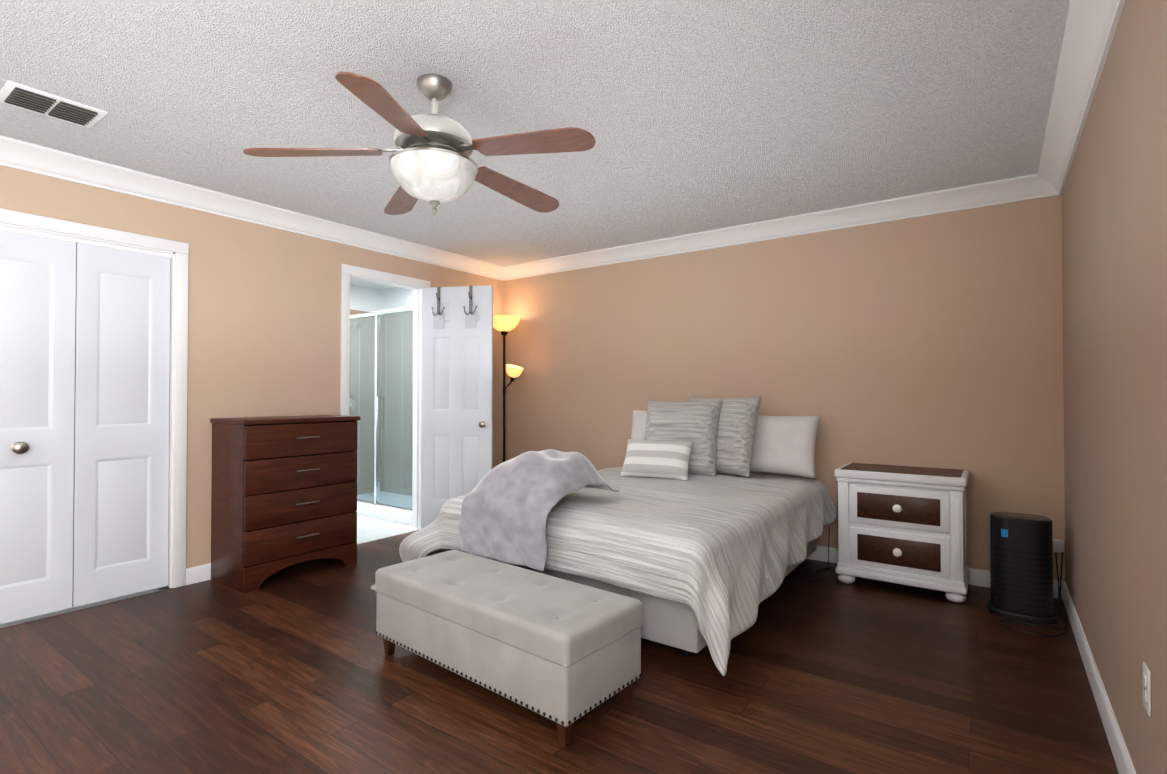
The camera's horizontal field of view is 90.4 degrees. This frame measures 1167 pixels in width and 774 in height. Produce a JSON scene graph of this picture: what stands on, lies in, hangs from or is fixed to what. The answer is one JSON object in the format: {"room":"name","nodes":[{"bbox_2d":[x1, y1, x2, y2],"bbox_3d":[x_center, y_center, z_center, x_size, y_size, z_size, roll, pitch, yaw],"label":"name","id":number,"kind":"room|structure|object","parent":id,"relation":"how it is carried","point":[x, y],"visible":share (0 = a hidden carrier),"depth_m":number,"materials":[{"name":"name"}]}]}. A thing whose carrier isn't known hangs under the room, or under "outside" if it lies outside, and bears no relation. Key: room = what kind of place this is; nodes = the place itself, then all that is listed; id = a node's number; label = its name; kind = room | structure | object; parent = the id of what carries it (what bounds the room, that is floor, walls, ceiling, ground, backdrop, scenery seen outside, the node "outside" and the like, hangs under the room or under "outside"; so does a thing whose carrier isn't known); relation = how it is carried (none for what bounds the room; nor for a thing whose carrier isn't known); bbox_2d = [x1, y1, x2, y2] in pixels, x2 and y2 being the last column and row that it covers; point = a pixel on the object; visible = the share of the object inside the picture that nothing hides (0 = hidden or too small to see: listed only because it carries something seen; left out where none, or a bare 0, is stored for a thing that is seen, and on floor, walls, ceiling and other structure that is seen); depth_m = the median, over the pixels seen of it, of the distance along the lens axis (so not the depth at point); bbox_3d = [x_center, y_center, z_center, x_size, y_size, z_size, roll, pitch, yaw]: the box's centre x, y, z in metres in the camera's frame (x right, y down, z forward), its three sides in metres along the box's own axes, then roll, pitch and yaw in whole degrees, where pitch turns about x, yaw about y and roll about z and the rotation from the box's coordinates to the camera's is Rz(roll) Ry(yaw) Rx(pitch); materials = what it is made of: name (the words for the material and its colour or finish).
{"room":"bedroom","nodes":[
{"label":"bedroom","id":0,"kind":"room"},
{"bbox_2d":[0,588,164,627],"bbox_3d":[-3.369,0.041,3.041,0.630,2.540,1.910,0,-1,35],"label":"door track","id":1,"kind":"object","parent":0,"point":[74,609],"depth_m":3.24,"materials":[{"name":"white metal"}]},
{"bbox_2d":[0,165,502,589],"bbox_3d":[-2.487,0.048,3.634,0.120,2.540,5.600,0,-1,35],"label":"wall","id":2,"kind":"structure","parent":0,"point":[264,321],"depth_m":3.85,"materials":[{"name":"beige paint"}]},
{"bbox_2d":[0,230,170,623],"bbox_3d":[-3.028,0.203,2.796,0.088,2.010,1.782,0,-1,35],"label":"closet doors","id":3,"kind":"structure","parent":2,"relation":"in","point":[84,397],"depth_m":3.19,"materials":[{"name":"white paint"}]},
{"bbox_2d":[186,563,210,584],"bbox_3d":[-2.147,1.173,3.980,0.015,0.100,1.030,0,-1,35],"label":"baseboard","id":4,"kind":"structure","parent":2,"relation":"attached to","point":[196,574],"depth_m":3.61,"materials":[{"name":"white wood"}]},
{"bbox_2d":[0,208,430,587],"bbox_3d":[-2.518,0.133,3.588,0.157,2.170,3.820,0,-1,35],"label":"door frame","id":5,"kind":"structure","parent":2,"relation":"attached to","point":[177,252],"depth_m":3.53,"materials":[{"name":"white wood"}]},
{"bbox_2d":[0,135,505,280],"bbox_3d":[-2.392,-1.165,3.581,0.113,0.115,5.600,0,-1,35],"label":"crown molding","id":6,"kind":"structure","parent":2,"relation":"attached to","point":[16,154],"depth_m":3.64,"materials":[{"name":"white wood"}]},
{"bbox_2d":[421,285,492,528],"bbox_3d":[-1.090,0.182,4.963,0.645,2.085,0.173,0,-1,10],"label":"bathroom door","id":7,"kind":"structure","parent":2,"relation":"in","point":[457,394],"depth_m":4.95,"materials":[{"name":"white paint"}]},
{"bbox_2d":[349,285,380,494],"bbox_3d":[-3.262,0.076,5.965,0.112,2.540,2.700,0,-1,35],"label":"wall","id":8,"kind":"structure","parent":0,"point":[365,300],"depth_m":6.83,"materials":[{"name":"white"}]},
{"bbox_2d":[0,0,1069,289],"bbox_3d":[-1.456,-1.280,2.916,6.610,0.100,5.840,0,-1,35],"label":"ceiling","id":9,"kind":"structure","parent":0,"point":[692,116],"depth_m":2.48,"materials":[{"name":"white paint"}]},
{"bbox_2d":[0,80,107,127],"bbox_3d":[-2.329,-1.224,2.539,0.255,0.021,0.325,0,-1,35],"label":"ceiling vent","id":10,"kind":"object","parent":9,"relation":"in","point":[38,101],"visible":1,"depth_m":2.52,"materials":[{"name":"white metal"}]},
{"bbox_2d":[243,72,595,214],"bbox_3d":[-0.566,-0.969,2.378,1.336,0.536,1.317,0,-1,35],"label":"ceiling fan","id":11,"kind":"object","parent":9,"relation":"hanging from","point":[432,164],"visible":1,"depth_m":2.24,"materials":[{"name":"brown wood"}]},
{"bbox_2d":[0,491,1118,773],"bbox_3d":[-1.464,1.260,2.891,6.390,0.100,5.600,0,-1,35],"label":"floor","id":12,"kind":"structure","parent":0,"point":[294,668],"depth_m":2.26,"materials":[{"name":"brown wood"}]},
{"bbox_2d":[210,415,359,593],"bbox_3d":[-1.948,0.711,3.835,0.472,1.020,0.769,0,-1,35],"label":"dresser","id":13,"kind":"object","parent":12,"relation":"on","point":[283,492],"visible":1,"depth_m":3.62,"materials":[{"name":"brown wood"}]},
{"bbox_2d":[349,307,412,524],"bbox_3d":[-2.074,0.242,5.937,1.880,2.009,0.615,0,-1,35],"label":"shower enclosure","id":14,"kind":"object","parent":12,"relation":"on","point":[376,508],"depth_m":5.54,"materials":[{"name":"white"}]},
{"bbox_2d":[493,315,522,461],"bbox_3d":[-0.721,0.284,5.547,0.416,1.915,0.310,0,-1,35],"label":"lamp","id":15,"kind":"object","parent":12,"relation":"on","point":[504,324],"visible":0.79,"depth_m":5.51,"materials":[{"name":"brown metal"}]},
{"bbox_2d":[375,550,642,747],"bbox_3d":[-0.357,1.009,2.420,1.160,0.389,0.453,-1,-1,40],"label":"bench","id":16,"kind":"object","parent":12,"relation":"on","point":[564,654],"visible":1,"depth_m":2.16,"materials":[{"name":"fabric"}]},
{"bbox_2d":[370,396,836,675],"bbox_3d":[0.227,0.639,3.652,2.199,1.159,2.250,0,-1,35],"label":"bed","id":17,"kind":"object","parent":12,"relation":"on","point":[687,528],"visible":0.98,"depth_m":2.87,"materials":[{"name":"fabric"}]},
{"bbox_2d":[459,449,619,570],"bbox_3d":[-0.218,0.590,3.056,0.580,0.513,0.671,0,-1,35],"label":"throw","id":18,"kind":"object","parent":17,"relation":"on","point":[519,513],"depth_m":2.82,"materials":[{"name":"grey fabric"}]},
{"bbox_2d":[631,410,646,439],"bbox_3d":[0.653,0.403,4.591,0.700,0.480,0.169,0,-17,32],"label":"pillow","id":19,"kind":"object","parent":17,"relation":"on","point":[639,417],"depth_m":4.68,"materials":[{"name":"fabric"}]},
{"bbox_2d":[620,439,693,479],"bbox_3d":[0.503,0.495,3.999,0.520,0.300,0.138,0,-31,27],"label":"cushion","id":20,"kind":"object","parent":17,"relation":"on","point":[648,459],"depth_m":3.94,"materials":[{"name":"grey fabric"}]},
{"bbox_2d":[750,415,819,477],"bbox_3d":[1.336,0.402,4.104,0.660,0.460,0.169,-1,-17,38],"label":"pillow","id":21,"kind":"object","parent":17,"relation":"on","point":[781,444],"depth_m":3.98,"materials":[{"name":"fabric"}]},
{"bbox_2d":[834,463,969,602],"bbox_3d":[1.964,0.864,3.578,0.691,0.708,0.458,0,-1,35],"label":"nightstand","id":22,"kind":"object","parent":12,"relation":"on","point":[904,525],"visible":1,"depth_m":3.41,"materials":[{"name":"white wood"}]},
{"bbox_2d":[782,526,1067,636],"bbox_3d":[1.967,1.049,3.427,1.406,0.346,0.736,0,-1,35],"label":"power cord","id":23,"kind":"object","parent":12,"relation":"on","point":[1059,545],"visible":0.96,"depth_m":3.18,"materials":[{"name":"black plastic"}]},
{"bbox_2d":[987,512,1056,623],"bbox_3d":[2.338,0.951,3.098,0.295,0.522,0.230,0,-1,35],"label":"air purifier","id":24,"kind":"object","parent":12,"relation":"on","point":[1021,562],"visible":1,"depth_m":3.02,"materials":[{"name":"black plastic"}]},
{"bbox_2d":[381,195,1064,580],"bbox_3d":[0.199,0.068,5.225,6.610,2.540,0.132,0,-1,35],"label":"wall","id":25,"kind":"structure","parent":0,"point":[933,341],"depth_m":4.04,"materials":[{"name":"beige paint"}]},
{"bbox_2d":[504,174,1039,279],"bbox_3d":[0.938,-1.153,4.579,4.140,0.115,0.113,0,-1,35],"label":"crown molding","id":26,"kind":"structure","parent":25,"relation":"attached to","point":[1016,189],"depth_m":4.13,"materials":[{"name":"white wood"}]},
{"bbox_2d":[806,545,1057,597],"bbox_3d":[0.953,1.180,4.599,4.350,0.100,0.015,0,-1,35],"label":"baseboard","id":27,"kind":"structure","parent":25,"relation":"attached to","point":[978,577],"depth_m":3.57,"materials":[{"name":"white wood"}]},
{"bbox_2d":[1062,0,1166,773],"bbox_3d":[1.153,0.016,0.970,0.120,2.540,5.720,0,-1,35],"label":"wall","id":28,"kind":"structure","parent":0,"point":[1114,241],"depth_m":1.77,"materials":[{"name":"beige paint"}]},
{"bbox_2d":[1032,0,1125,197],"bbox_3d":[1.093,-1.195,1.101,0.113,0.115,5.600,0,-1,35],"label":"crown molding","id":29,"kind":"structure","parent":28,"relation":"attached to","point":[1090,32],"depth_m":2.25,"materials":[{"name":"white wood"}]},
{"bbox_2d":[1061,581,1135,773],"bbox_3d":[1.132,1.137,1.045,0.015,0.100,5.600,0,-1,35],"label":"baseboard","id":30,"kind":"structure","parent":28,"relation":"attached to","point":[1123,761],"depth_m":2.13,"materials":[{"name":"white wood"}]},
{"bbox_2d":[1143,662,1150,716],"bbox_3d":[1.460,0.783,1.503,0.008,0.116,0.072,0,-1,35],"label":"electrical outlet","id":31,"kind":"object","parent":28,"relation":"attached to","point":[1146,688],"visible":0.96,"depth_m":1.49,"materials":[{"name":"white plastic"}]}
]}

